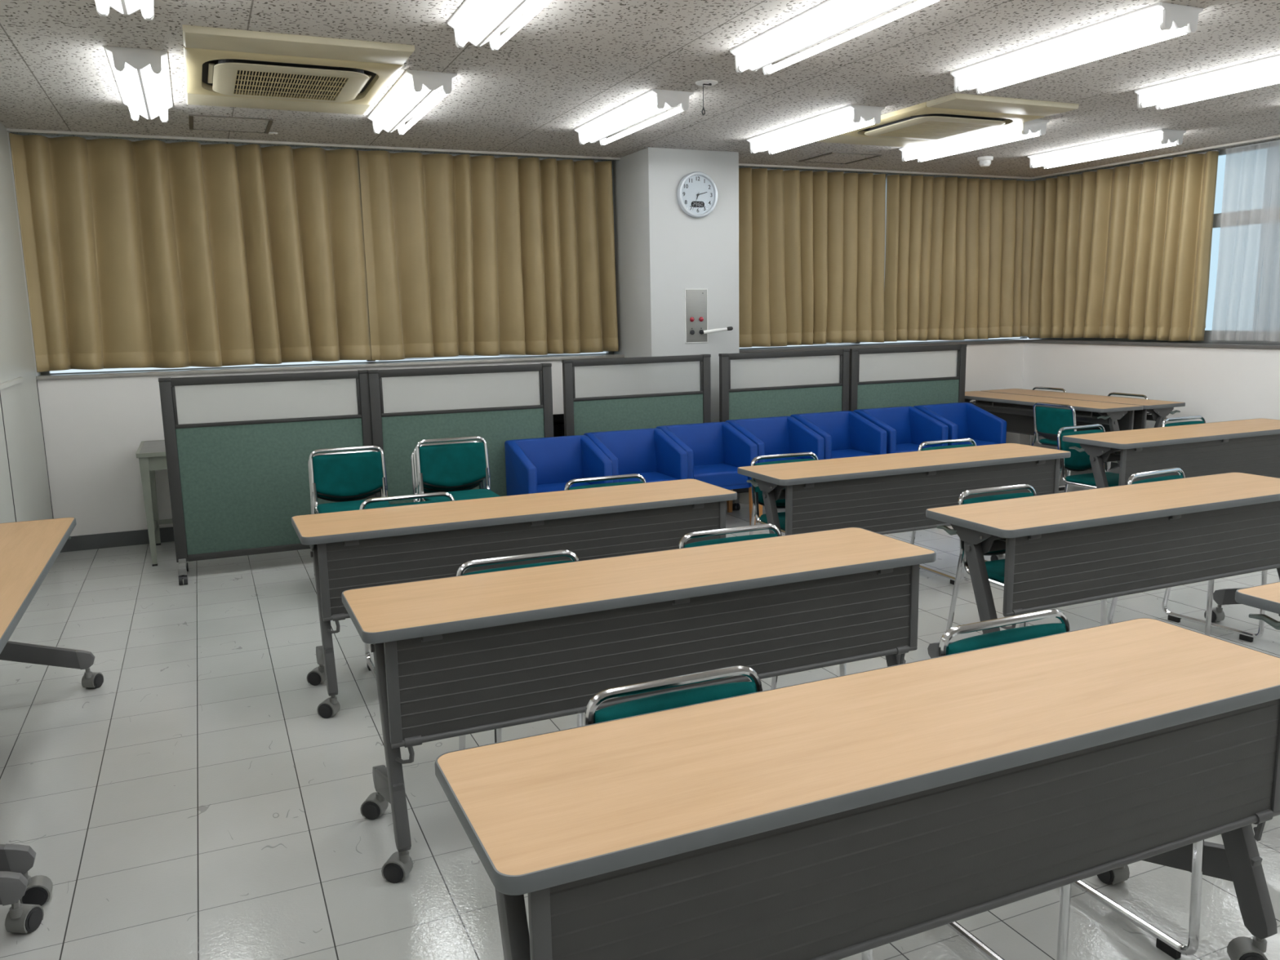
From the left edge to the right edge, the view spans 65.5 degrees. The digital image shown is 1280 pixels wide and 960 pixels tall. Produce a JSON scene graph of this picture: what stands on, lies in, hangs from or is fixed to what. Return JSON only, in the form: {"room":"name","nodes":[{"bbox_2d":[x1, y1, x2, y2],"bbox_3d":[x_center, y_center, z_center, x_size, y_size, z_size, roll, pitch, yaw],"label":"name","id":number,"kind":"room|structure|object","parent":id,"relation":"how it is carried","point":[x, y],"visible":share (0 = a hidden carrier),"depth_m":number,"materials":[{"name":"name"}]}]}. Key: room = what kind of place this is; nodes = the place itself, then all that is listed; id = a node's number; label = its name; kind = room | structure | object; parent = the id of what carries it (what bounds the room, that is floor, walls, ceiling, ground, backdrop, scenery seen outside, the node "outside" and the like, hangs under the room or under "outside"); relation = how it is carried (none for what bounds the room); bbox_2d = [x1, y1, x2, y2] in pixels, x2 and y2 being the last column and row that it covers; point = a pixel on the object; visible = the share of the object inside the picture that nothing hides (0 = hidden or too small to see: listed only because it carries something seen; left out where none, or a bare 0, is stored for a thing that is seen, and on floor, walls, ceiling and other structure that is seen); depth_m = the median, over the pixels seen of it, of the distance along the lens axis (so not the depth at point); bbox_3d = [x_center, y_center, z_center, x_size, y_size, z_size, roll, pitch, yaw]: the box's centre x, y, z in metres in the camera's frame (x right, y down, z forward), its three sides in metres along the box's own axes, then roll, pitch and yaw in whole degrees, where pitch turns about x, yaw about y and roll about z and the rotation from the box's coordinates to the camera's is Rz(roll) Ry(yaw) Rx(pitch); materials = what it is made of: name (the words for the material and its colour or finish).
{"room":"classroom","nodes":[
{"label":"classroom","id":0,"kind":"room"},
{"bbox_2d":[0,122,53,523],"bbox_3d":[-1.848,-0.069,1.543,0.200,2.708,10.700,-5,10,-23],"label":"wall","id":1,"kind":"structure","parent":0,"point":[20,402],"depth_m":5.85,"materials":[{"name":"paint"}]},
{"bbox_2d":[0,377,22,389],"bbox_3d":[-2.463,-0.170,3.217,0.016,0.030,5.850,-5,10,-23],"label":"trim","id":2,"kind":"structure","parent":1,"relation":"attached to","point":[16,380],"depth_m":5.49,"materials":[{"name":"metal"}]},
{"bbox_2d":[0,376,53,521],"bbox_3d":[-2.657,0.352,3.759,0.003,1.172,6.146,-5,10,-23],"label":"trim","id":3,"kind":"structure","parent":1,"relation":"attached to","point":[36,376],"depth_m":5.33,"materials":[{"name":"white paint"}]},
{"bbox_2d":[7,131,1023,536],"bbox_3d":[-0.133,-1.226,8.212,8.905,2.708,0.300,-5,10,-23],"label":"wall","id":4,"kind":"structure","parent":0,"point":[95,428],"depth_m":6.70,"materials":[{"name":"paint"}]},
{"bbox_2d":[60,526,174,552],"bbox_3d":[-2.000,0.262,7.444,4.132,0.100,0.012,-5,10,-23],"label":"baseboard","id":5,"kind":"structure","parent":4,"relation":"attached to","point":[103,540],"depth_m":6.75,"materials":[{"name":"plastic"}]},
{"bbox_2d":[6,128,620,159],"bbox_3d":[-2.047,-2.350,6.998,4.132,0.017,0.022,-5,10,-23],"label":"trim","id":6,"kind":"structure","parent":4,"relation":"attached to","point":[7,129],"depth_m":6.85,"materials":[{"name":"grey metal"}]},
{"bbox_2d":[40,351,613,374],"bbox_3d":[-2.133,-1.637,7.347,4.132,1.536,0.060,-5,10,-23],"label":"window","id":7,"kind":"structure","parent":4,"relation":"in","point":[611,352],"depth_m":7.33,"materials":[{"name":"metal"}]},
{"bbox_2d":[35,353,624,380],"bbox_3d":[-2.076,-0.852,7.382,4.132,0.024,0.300,-5,10,-23],"label":"window sill","id":8,"kind":"structure","parent":4,"relation":"attached to","point":[168,372],"depth_m":7.14,"materials":[{"name":"metal"}]},
{"bbox_2d":[738,339,1024,353],"bbox_3d":[2.121,-1.235,9.190,3.507,0.028,0.290,-5,10,-23],"label":"trim","id":9,"kind":"structure","parent":4,"relation":"attached to","point":[991,341],"depth_m":9.11,"materials":[{"name":"grey metal"}]},
{"bbox_2d":[738,336,1026,349],"bbox_3d":[2.176,-2.033,9.209,3.757,1.536,0.060,-5,10,-23],"label":"window","id":10,"kind":"structure","parent":4,"relation":"in","point":[1021,337],"depth_m":9.37,"materials":[{"name":"metal"}]},
{"bbox_2d":[738,163,1031,179],"bbox_3d":[2.147,-2.736,8.810,3.507,0.017,0.022,-5,10,-23],"label":"trim","id":11,"kind":"structure","parent":4,"relation":"attached to","point":[740,164],"depth_m":8.79,"materials":[{"name":"grey metal"}]},
{"bbox_2d":[0,468,1279,959],"bbox_3d":[2.114,0.954,3.477,9.005,0.100,11.300,-5,10,-23],"label":"floor","id":12,"kind":"structure","parent":0,"point":[198,802],"depth_m":3.24,"materials":[{"name":"tile"}]},
{"bbox_2d":[0,871,44,933],"bbox_3d":[-1.397,0.921,1.596,0.496,0.721,1.830,-5,10,-23],"label":"folding table","id":13,"kind":"object","parent":12,"relation":"on","point":[20,917],"visible":1,"depth_m":2.47,"materials":[{"name":"paint"}]},
{"bbox_2d":[0,517,103,906],"bbox_3d":[-2.139,0.656,3.256,0.496,0.721,1.830,-5,10,-23],"label":"folding table","id":14,"kind":"object","parent":12,"relation":"on","point":[28,549],"visible":0.92,"depth_m":3.43,"materials":[{"name":"paint"}]},
{"bbox_2d":[135,440,173,566],"bbox_3d":[-2.662,0.091,6.684,1.206,0.714,0.706,-5,10,-23],"label":"desk","id":15,"kind":"object","parent":12,"relation":"on","point":[152,456],"visible":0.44,"depth_m":6.17,"materials":[{"name":"grey metal"}]},
{"bbox_2d":[158,369,376,585],"bbox_3d":[-2.215,-0.050,6.043,1.184,1.187,0.390,-5,10,-23],"label":"screen","id":16,"kind":"object","parent":12,"relation":"on","point":[238,448],"visible":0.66,"depth_m":5.97,"materials":[{"name":"green fabric"}]},
{"bbox_2d":[307,449,382,577],"bbox_3d":[-1.620,0.232,5.623,0.430,0.750,0.476,-5,10,-23],"label":"chair","id":17,"kind":"object","parent":12,"relation":"on","point":[320,496],"visible":0.1,"depth_m":5.72,"materials":[{"name":"green fabric"}]},
{"bbox_2d":[308,445,390,514],"bbox_3d":[-1.589,0.210,5.547,0.430,0.750,0.476,-5,10,-23],"label":"chair","id":18,"kind":"object","parent":17,"relation":"on","point":[356,474],"visible":0.72,"depth_m":5.64,"materials":[{"name":"green fabric"}]},
{"bbox_2d":[359,492,454,680],"bbox_3d":[-0.924,0.461,4.189,0.430,0.750,0.476,-5,10,-23],"label":"chair","id":19,"kind":"object","parent":12,"relation":"on","point":[371,667],"visible":0.1,"depth_m":4.29,"materials":[{"name":"silver metal"}]},
{"bbox_2d":[410,452,482,502],"bbox_3d":[-1.066,0.198,5.760,0.430,0.750,0.476,-5,10,-23],"label":"chair","id":20,"kind":"object","parent":12,"relation":"on","point":[480,484],"visible":0.09,"depth_m":5.79,"materials":[{"name":"silver metal"}]},
{"bbox_2d":[413,440,485,502],"bbox_3d":[-1.035,0.176,5.684,0.430,0.750,0.476,-5,10,-23],"label":"chair","id":21,"kind":"object","parent":20,"relation":"on","point":[483,481],"visible":0.13,"depth_m":5.77,"materials":[{"name":"silver metal"}]},
{"bbox_2d":[415,435,500,502],"bbox_3d":[-1.005,0.154,5.608,0.430,0.750,0.476,-5,10,-23],"label":"chair","id":22,"kind":"object","parent":21,"relation":"on","point":[454,465],"visible":0.72,"depth_m":5.70,"materials":[{"name":"green fabric"}]},
{"bbox_2d":[367,363,553,504],"bbox_3d":[-1.128,-0.143,6.475,1.184,1.187,0.390,-5,10,-22],"label":"screen","id":23,"kind":"object","parent":12,"relation":"on","point":[498,404],"visible":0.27,"depth_m":6.39,"materials":[{"name":"fabric"}]},
{"bbox_2d":[291,478,737,718],"bbox_3d":[-0.491,0.454,4.268,1.830,0.721,0.496,-5,10,-24],"label":"folding table","id":24,"kind":"object","parent":12,"relation":"on","point":[351,549],"visible":0.74,"depth_m":4.01,"materials":[{"name":"paint"}]},
{"bbox_2d":[455,550,583,750],"bbox_3d":[-0.308,0.637,3.075,0.430,0.750,0.476,-5,10,-23],"label":"chair","id":25,"kind":"object","parent":12,"relation":"on","point":[497,732],"visible":0.08,"depth_m":3.18,"materials":[{"name":"silver metal"}]},
{"bbox_2d":[552,413,564,436],"bbox_3d":[-0.676,-0.122,7.659,1.120,0.716,0.471,-5,10,-23],"label":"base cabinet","id":26,"kind":"object","parent":12,"relation":"on","point":[558,419],"visible":0.09,"depth_m":7.41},
{"bbox_2d":[504,435,613,495],"bbox_3d":[-0.524,0.098,6.445,0.565,0.700,0.500,-5,10,-23],"label":"armchair","id":27,"kind":"object","parent":12,"relation":"on","point":[541,464],"visible":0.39,"depth_m":6.51,"materials":[{"name":"fabric"}]},
{"bbox_2d":[564,473,646,490],"bbox_3d":[-0.085,0.379,4.578,0.430,0.750,0.476,-5,10,-22],"label":"chair","id":28,"kind":"object","parent":12,"relation":"on","point":[641,477],"visible":0.07,"depth_m":4.68,"materials":[{"name":"silver metal"}]},
{"bbox_2d":[583,427,688,482],"bbox_3d":[-0.030,0.034,6.767,0.565,0.700,0.500,-5,10,-23],"label":"armchair","id":29,"kind":"object","parent":12,"relation":"on","point":[651,454],"visible":0.44,"depth_m":6.85,"materials":[{"name":"fabric"}]},
{"bbox_2d":[561,354,711,435],"bbox_3d":[0.003,-0.312,7.351,1.184,1.187,0.390,-6,11,-25],"label":"screen","id":30,"kind":"object","parent":12,"relation":"on","point":[620,393],"visible":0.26,"depth_m":7.28,"materials":[{"name":"fabric"}]},
{"bbox_2d":[341,527,936,883],"bbox_3d":[0.047,0.632,3.150,1.830,0.721,0.496,-5,10,-23],"label":"folding table","id":31,"kind":"object","parent":12,"relation":"on","point":[454,656],"visible":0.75,"depth_m":2.90,"materials":[{"name":"paint"}]},
{"bbox_2d":[656,422,757,524],"bbox_3d":[0.472,-0.029,7.086,0.565,0.700,0.500,-5,10,-23],"label":"armchair","id":32,"kind":"object","parent":12,"relation":"on","point":[715,451],"visible":0.57,"depth_m":7.13,"materials":[{"name":"fabric"}]},
{"bbox_2d":[584,665,872,959],"bbox_3d":[0.155,0.811,1.987,0.430,0.750,0.476,-5,10,-23],"label":"chair","id":33,"kind":"object","parent":12,"relation":"on","point":[682,698],"visible":0.1,"depth_m":2.08,"materials":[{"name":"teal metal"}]},
{"bbox_2d":[678,524,845,688],"bbox_3d":[0.400,0.566,3.414,0.430,0.750,0.476,-5,10,-23],"label":"chair","id":34,"kind":"object","parent":12,"relation":"on","point":[682,544],"visible":0.08,"depth_m":3.51,"materials":[{"name":"silver metal"}]},
{"bbox_2d":[724,416,824,523],"bbox_3d":[0.995,-0.091,7.393,0.565,0.700,0.500,-5,10,-23],"label":"armchair","id":35,"kind":"object","parent":12,"relation":"on","point":[777,435],"visible":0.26,"depth_m":7.48,"materials":[{"name":"fabric"}]},
{"bbox_2d":[749,452,817,534],"bbox_3d":[0.846,0.258,5.191,0.430,0.750,0.476,-5,10,-22],"label":"chair","id":36,"kind":"object","parent":12,"relation":"on","point":[757,494],"visible":0.2,"depth_m":5.24,"materials":[{"name":"silver metal"}]},
{"bbox_2d":[718,348,849,511],"bbox_3d":[1.160,-0.425,7.889,1.184,1.187,0.390,-5,10,-24],"label":"screen","id":37,"kind":"object","parent":12,"relation":"on","point":[762,384],"visible":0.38,"depth_m":7.81,"materials":[{"name":"fabric"}]},
{"bbox_2d":[790,410,887,459],"bbox_3d":[1.530,-0.155,7.710,0.565,0.700,0.500,-5,10,-23],"label":"armchair","id":38,"kind":"object","parent":12,"relation":"on","point":[845,433],"visible":0.44,"depth_m":7.77,"materials":[{"name":"fabric"}]},
{"bbox_2d":[434,617,1279,959],"bbox_3d":[0.546,0.809,2.045,1.830,0.721,0.496,-5,10,-23],"label":"folding table","id":39,"kind":"object","parent":12,"relation":"on","point":[836,818],"visible":1,"depth_m":1.82,"materials":[{"name":"brown wood"}]},
{"bbox_2d":[853,406,948,453],"bbox_3d":[2.080,-0.211,7.980,0.565,0.700,0.500,-5,10,-23],"label":"armchair","id":40,"kind":"object","parent":12,"relation":"on","point":[906,428],"visible":0.45,"depth_m":8.04,"materials":[{"name":"fabric"}]},
{"bbox_2d":[737,443,1071,560],"bbox_3d":[1.412,0.244,5.298,1.830,0.721,0.496,-5,10,-23],"label":"folding table","id":41,"kind":"object","parent":12,"relation":"on","point":[883,494],"visible":0.61,"depth_m":5.03,"materials":[{"name":"paint"}]},
{"bbox_2d":[848,344,967,411],"bbox_3d":[2.256,-0.528,8.373,1.184,1.187,0.390,-5,10,-23],"label":"screen","id":42,"kind":"object","parent":12,"relation":"on","point":[908,375],"visible":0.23,"depth_m":8.30,"materials":[{"name":"fabric"}]},
{"bbox_2d":[910,438,987,584],"bbox_3d":[1.849,0.165,5.630,0.430,0.750,0.476,-5,10,-22],"label":"chair","id":43,"kind":"object","parent":12,"relation":"on","point":[952,579],"visible":0.1,"depth_m":5.70,"materials":[{"name":"silver metal"}]},
{"bbox_2d":[913,402,1006,445],"bbox_3d":[2.629,-0.261,8.217,0.565,0.700,0.500,-5,10,-23],"label":"armchair","id":44,"kind":"object","parent":12,"relation":"on","point":[963,420],"visible":0.35,"depth_m":8.26,"materials":[{"name":"fabric"}]},
{"bbox_2d":[946,484,1106,631],"bbox_3d":[1.590,0.427,4.106,0.430,0.750,0.476,-5,10,-22],"label":"chair","id":45,"kind":"object","parent":12,"relation":"on","point":[995,568],"visible":0.16,"depth_m":4.17,"materials":[{"name":"silver metal"}]},
{"bbox_2d":[1028,386,1066,445],"bbox_3d":[3.640,-0.475,9.222,0.476,0.750,0.430,-5,10,-23],"label":"chair","id":46,"kind":"object","parent":12,"relation":"on","point":[1030,442],"visible":0.04,"depth_m":9.18,"materials":[{"name":"silver metal"}]},
{"bbox_2d":[964,391,1142,473],"bbox_3d":[3.326,-0.331,8.490,0.496,0.721,1.830,-5,10,-23],"label":"folding table","id":47,"kind":"object","parent":12,"relation":"on","point":[1017,410],"visible":0.43,"depth_m":8.25,"materials":[{"name":"paint"}]},
{"bbox_2d":[970,400,1101,418],"bbox_3d":[3.312,-0.627,8.437,0.270,0.062,1.518,-5,10,-23],"label":"shelf","id":48,"kind":"object","parent":47,"relation":"attached to","point":[1006,408],"depth_m":8.29,"materials":[{"name":"paint"}]},
{"bbox_2d":[938,608,1204,959],"bbox_3d":[0.981,0.735,2.344,0.430,0.750,0.476,-5,10,-23],"label":"chair","id":49,"kind":"object","parent":12,"relation":"on","point":[1166,944],"visible":0.17,"depth_m":2.38,"materials":[{"name":"silver metal"}]},
{"bbox_2d":[1031,401,1111,492],"bbox_3d":[3.390,-0.241,7.864,0.476,0.750,0.430,-5,10,-23],"label":"chair","id":50,"kind":"object","parent":12,"relation":"on","point":[1047,421],"visible":0.59,"depth_m":7.78,"materials":[{"name":"green fabric"}]},
{"bbox_2d":[981,388,1185,429],"bbox_3d":[3.792,-0.374,8.691,0.496,0.721,1.830,-5,10,-23],"label":"folding table","id":51,"kind":"object","parent":12,"relation":"on","point":[1159,410],"visible":0.2,"depth_m":8.00,"materials":[{"name":"paint"}]},
{"bbox_2d":[1057,423,1119,488],"bbox_3d":[2.878,0.051,6.191,0.430,0.750,0.476,-6,11,-25],"label":"chair","id":52,"kind":"object","parent":12,"relation":"on","point":[1077,461],"visible":0.41,"depth_m":6.24,"materials":[{"name":"green fabric"}]},
{"bbox_2d":[925,471,1279,657],"bbox_3d":[2.042,0.423,4.163,1.830,0.721,0.496,-5,10,-23],"label":"folding table","id":53,"kind":"object","parent":12,"relation":"on","point":[1077,547],"visible":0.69,"depth_m":3.89,"materials":[{"name":"paint"}]},
{"bbox_2d":[1106,392,1147,468],"bbox_3d":[3.988,-0.351,8.445,0.476,0.750,0.430,-5,10,-23],"label":"chair","id":54,"kind":"object","parent":12,"relation":"on","point":[1145,397],"visible":0.06,"depth_m":8.44,"materials":[{"name":"silver metal"}]},
{"bbox_2d":[1062,417,1279,488],"bbox_3d":[3.474,0.042,6.264,1.830,0.721,0.496,-5,10,-23],"label":"folding table","id":55,"kind":"object","parent":12,"relation":"on","point":[1251,446],"visible":0.59,"depth_m":5.99,"materials":[{"name":"paint"}]},
{"bbox_2d":[1111,451,1120,454],"bbox_3d":[3.464,-0.256,6.223,1.518,0.062,0.270,-5,10,-23],"label":"shelf","id":56,"kind":"object","parent":55,"relation":"attached to","point":[1117,452],"depth_m":5.87,"materials":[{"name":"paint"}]},
{"bbox_2d":[1161,415,1205,426],"bbox_3d":[3.724,-0.027,6.556,0.430,0.750,0.476,-5,10,-23],"label":"chair","id":57,"kind":"object","parent":12,"relation":"on","point":[1163,424],"visible":0.11,"depth_m":6.66,"materials":[{"name":"silver metal"}]},
{"bbox_2d":[1107,467,1267,642],"bbox_3d":[2.461,0.351,4.456,0.430,0.750,0.476,-6,11,-29],"label":"chair","id":58,"kind":"object","parent":12,"relation":"on","point":[1246,636],"visible":0.16,"depth_m":4.52,"materials":[{"name":"silver metal"}]},
{"bbox_2d":[1235,581,1279,630],"bbox_3d":[2.554,0.613,2.978,1.830,0.721,0.496,-5,10,-23],"label":"folding table","id":59,"kind":"object","parent":12,"relation":"on","point":[1266,597],"visible":0.21,"depth_m":2.70,"materials":[{"name":"paint"}]},
{"bbox_2d":[0,0,1279,180],"bbox_3d":[2.020,-1.829,3.101,9.405,0.100,11.900,-5,10,-23],"label":"ceiling","id":60,"kind":"structure","parent":0,"point":[575,62],"depth_m":5.04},
{"bbox_2d":[94,0,154,20],"bbox_3d":[-1.639,-1.657,3.087,0.250,0.098,1.250,-5,10,-23],"label":"ceiling light","id":61,"kind":"object","parent":60,"relation":"attached to","point":[129,7],"visible":1,"depth_m":3.60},
{"bbox_2d":[104,45,173,122],"bbox_3d":[-2.491,-1.962,4.993,0.250,0.098,1.250,-5,10,-23],"label":"ceiling light","id":62,"kind":"object","parent":60,"relation":"attached to","point":[142,76],"visible":1,"depth_m":4.75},
{"bbox_2d":[8,133,371,372],"bbox_3d":[-2.965,-1.537,6.824,2.172,1.511,0.163,-5,10,-23],"label":"curtain","id":63,"kind":"object","parent":60,"relation":"hanging from","point":[137,253],"visible":1,"depth_m":6.78,"materials":[{"name":"fabric"}]},
{"bbox_2d":[188,114,273,133],"bbox_3d":[-2.538,-2.204,6.162,0.470,0.010,0.470,-5,10,-23],"label":"ceiling hatch","id":64,"kind":"object","parent":60,"relation":"attached to","point":[206,122],"visible":1,"depth_m":6.15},
{"bbox_2d":[268,132,277,134],"bbox_3d":[-2.398,-2.263,6.497,0.055,0.008,0.050,-5,10,-23],"label":"tag","id":65,"kind":"object","parent":60,"relation":"attached to","point":[269,133],"visible":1,"depth_m":6.48,"materials":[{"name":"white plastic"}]},
{"bbox_2d":[182,24,414,115],"bbox_3d":[-1.748,-1.991,4.955,0.950,0.056,1.510,-5,10,-23],"label":"air conditioner","id":66,"kind":"object","parent":60,"relation":"attached to","point":[224,67],"visible":1,"depth_m":4.69,"materials":[{"name":"beige plastic"}]},
{"bbox_2d":[233,70,348,100],"bbox_3d":[-1.748,-1.966,4.959,0.510,0.005,0.545,-5,10,-23],"label":"grille","id":67,"kind":"object","parent":66,"relation":"attached to","point":[260,83],"depth_m":4.97,"materials":[{"name":"beige plastic"}]},
{"bbox_2d":[367,69,457,135],"bbox_3d":[-1.284,-2.073,5.515,0.250,0.098,1.250,-5,10,-23],"label":"ceiling light","id":68,"kind":"object","parent":60,"relation":"attached to","point":[414,89],"visible":1,"depth_m":5.30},
{"bbox_2d":[357,149,618,359],"bbox_3d":[-1.093,-1.709,7.628,1.984,1.509,0.161,-5,10,-23],"label":"curtain","id":69,"kind":"object","parent":60,"relation":"hanging from","point":[466,255],"visible":1,"depth_m":7.59,"materials":[{"name":"fabric"}]},
{"bbox_2d":[378,351,610,360],"bbox_3d":[-1.117,-1.722,7.747,1.890,1.522,0.038,-5,10,-23],"label":"lace curtain","id":70,"kind":"object","parent":60,"relation":"hanging from","point":[459,356],"visible":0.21,"depth_m":7.80,"materials":[{"name":"fabric"}]},
{"bbox_2d":[447,0,551,51],"bbox_3d":[-0.432,-1.768,3.609,0.250,0.098,1.250,-5,10,-23],"label":"ceiling light","id":71,"kind":"object","parent":60,"relation":"attached to","point":[478,23],"visible":1,"depth_m":3.90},
{"bbox_2d":[573,88,693,146],"bbox_3d":[-0.067,-2.185,6.040,0.250,0.098,1.250,-5,10,-23],"label":"ceiling light","id":72,"kind":"object","parent":60,"relation":"attached to","point":[653,102],"visible":1,"depth_m":5.85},
{"bbox_2d":[695,80,717,115],"bbox_3d":[0.356,-2.034,5.304,0.120,0.167,0.120,-5,10,-23],"label":"switch","id":73,"kind":"object","parent":60,"relation":"attached to","point":[702,82],"visible":1,"depth_m":5.28,"materials":[{"name":"white plastic"}]},
{"bbox_2d":[738,167,885,347],"bbox_3d":[1.383,-1.936,8.703,1.876,1.512,0.143,-5,10,-23],"label":"curtain","id":74,"kind":"object","parent":60,"relation":"hanging from","point":[811,243],"visible":0.81,"depth_m":8.75,"materials":[{"name":"fabric"}]},
{"bbox_2d":[746,104,884,154],"bbox_3d":[1.122,-2.294,6.554,0.250,0.098,1.250,-5,10,-23],"label":"ceiling light","id":75,"kind":"object","parent":60,"relation":"attached to","point":[847,116],"visible":1,"depth_m":6.39,"materials":[{"name":"white plastic"}]},
{"bbox_2d":[729,0,940,75],"bbox_3d":[0.785,-1.880,4.134,0.250,0.098,1.250,-5,10,-23],"label":"ceiling light","id":76,"kind":"object","parent":60,"relation":"attached to","point":[828,19],"visible":1,"depth_m":4.14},
{"bbox_2d":[799,151,881,164],"bbox_3d":[1.614,-2.598,8.032,0.470,0.010,0.470,-5,10,-23],"label":"ceiling hatch","id":77,"kind":"object","parent":60,"relation":"attached to","point":[833,157],"visible":1,"depth_m":8.02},
{"bbox_2d":[808,174,1008,345],"bbox_3d":[2.170,-2.025,9.156,3.650,1.518,0.043,-5,10,-23],"label":"lace curtain","id":78,"kind":"object","parent":60,"relation":"hanging from","point":[886,175],"visible":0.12,"depth_m":9.13,"materials":[{"name":"fabric"}]},
{"bbox_2d":[808,93,1079,147],"bbox_3d":[1.932,-2.329,6.545,0.950,0.056,1.510,-5,10,-23],"label":"air conditioner","id":79,"kind":"object","parent":60,"relation":"attached to","point":[956,115],"visible":0.94,"depth_m":6.25,"materials":[{"name":"beige plastic"}]},
{"bbox_2d":[877,120,991,139],"bbox_3d":[1.932,-2.304,6.550,0.510,0.005,0.545,-5,10,-23],"label":"grille","id":80,"kind":"object","parent":79,"relation":"attached to","point":[926,130],"depth_m":6.54,"materials":[{"name":"beige plastic"}]},
{"bbox_2d":[884,173,1034,341],"bbox_3d":[3.067,-2.090,9.429,1.726,1.514,0.155,-5,10,-23],"label":"curtain","id":81,"kind":"object","parent":60,"relation":"hanging from","point":[957,258],"visible":0.99,"depth_m":9.39,"materials":[{"name":"fabric"}]},
{"bbox_2d":[898,119,1049,162],"bbox_3d":[2.338,-2.406,7.080,0.250,0.098,1.250,-5,10,-23],"label":"ceiling light","id":82,"kind":"object","parent":60,"relation":"attached to","point":[1028,129],"visible":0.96,"depth_m":6.95,"materials":[{"name":"white plastic"}]},
{"bbox_2d":[977,155,993,166],"bbox_3d":[2.829,-2.608,8.153,0.124,0.075,0.124,-5,10,-23],"label":"smoke detector","id":83,"kind":"object","parent":60,"relation":"attached to","point":[984,161],"visible":1,"depth_m":8.12,"materials":[{"name":"white plastic"}]},
{"bbox_2d":[950,2,1203,93],"bbox_3d":[1.974,-1.989,4.648,0.250,0.098,1.250,-5,10,-23],"label":"ceiling light","id":84,"kind":"object","parent":60,"relation":"attached to","point":[1159,18],"visible":1,"depth_m":4.48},
{"bbox_2d":[1026,128,1186,168],"bbox_3d":[3.518,-2.514,7.590,0.250,0.098,1.250,-5,10,-23],"label":"ceiling light","id":85,"kind":"object","parent":60,"relation":"attached to","point":[1160,138],"visible":1,"depth_m":7.46,"materials":[{"name":"white plastic"}]},
{"bbox_2d":[1026,150,1219,341],"bbox_3d":[4.194,-2.026,8.922,0.159,1.514,1.943,-5,10,-23],"label":"curtain","id":86,"kind":"object","parent":60,"relation":"hanging from","point":[1122,251],"visible":1,"depth_m":8.73,"materials":[{"name":"fabric"}]},
{"bbox_2d":[1134,53,1279,110],"bbox_3d":[3.190,-2.101,5.174,0.250,0.098,1.250,-5,10,-23],"label":"ceiling light","id":87,"kind":"object","parent":60,"relation":"attached to","point":[1264,72],"visible":1,"depth_m":5.32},
{"bbox_2d":[1211,139,1279,342],"bbox_3d":[5.115,-1.710,6.955,0.096,1.516,2.330,-5,10,-23],"label":"lace curtain","id":88,"kind":"object","parent":60,"relation":"hanging from","point":[1251,171],"visible":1,"depth_m":7.75,"materials":[{"name":"fabric"}]},
{"bbox_2d":[612,146,739,498],"bbox_3d":[0.276,-1.208,8.060,0.766,2.708,0.790,-5,10,-23],"label":"wall column","id":89,"kind":"structure","parent":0,"point":[662,251],"depth_m":7.63,"materials":[{"name":"paint"}]},
{"bbox_2d":[676,171,717,217],"bbox_3d":[0.436,-2.157,7.518,0.336,0.336,0.044,-5,10,-23],"label":"wall clock","id":90,"kind":"object","parent":89,"relation":"attached to","point":[696,192],"visible":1,"depth_m":7.51,"materials":[{"name":"white plastic"}]},
{"bbox_2d":[684,288,733,342],"bbox_3d":[0.532,-1.271,7.692,0.382,0.410,0.064,-2,10,-7],"label":"control plate","id":91,"kind":"object","parent":89,"relation":"attached to","point":[696,331],"visible":1,"depth_m":7.68,"materials":[{"name":"metal"}]},
{"bbox_2d":[1019,342,1279,462],"bbox_3d":[6.041,-0.794,4.952,0.240,2.708,10.700,-5,10,-23],"label":"wall","id":92,"kind":"structure","parent":0,"point":[1216,384],"depth_m":8.31,"materials":[{"name":"paint"}]},
{"bbox_2d":[1089,462,1118,470],"bbox_3d":[5.930,0.495,5.165,0.012,0.100,10.500,-5,10,-23],"label":"baseboard","id":93,"kind":"structure","parent":92,"relation":"attached to","point":[1113,464],"depth_m":8.92,"materials":[{"name":"plastic"}]},
{"bbox_2d":[1023,338,1279,349],"bbox_3d":[5.343,-0.863,6.616,0.330,0.028,7.090,-5,10,-23],"label":"trim","id":94,"kind":"structure","parent":92,"relation":"attached to","point":[1265,346],"depth_m":8.39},
{"bbox_2d":[1028,143,1279,344],"bbox_3d":[5.381,-1.654,6.601,0.060,1.536,7.260,-5,10,-23],"label":"window","id":95,"kind":"structure","parent":92,"relation":"in","point":[1217,217],"depth_m":8.20,"materials":[{"name":"metal"}]},
{"bbox_2d":[1031,134,1279,179],"bbox_3d":[5.170,-2.370,6.298,0.022,0.017,7.090,-5,10,-23],"label":"trim","id":96,"kind":"structure","parent":92,"relation":"attached to","point":[1277,135],"depth_m":8.19,"materials":[{"name":"grey metal"}]},
{"label":"outside","id":97,"kind":"structure","parent":0,"visible":0},
{"bbox_2d":[1253,167,1279,330],"bbox_3d":[12.740,-1.021,11.729,6.250,12.650,7.800,-5,10,-23],"label":"neighbouring building","id":98,"kind":"structure","parent":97,"point":[1279,167],"depth_m":13.74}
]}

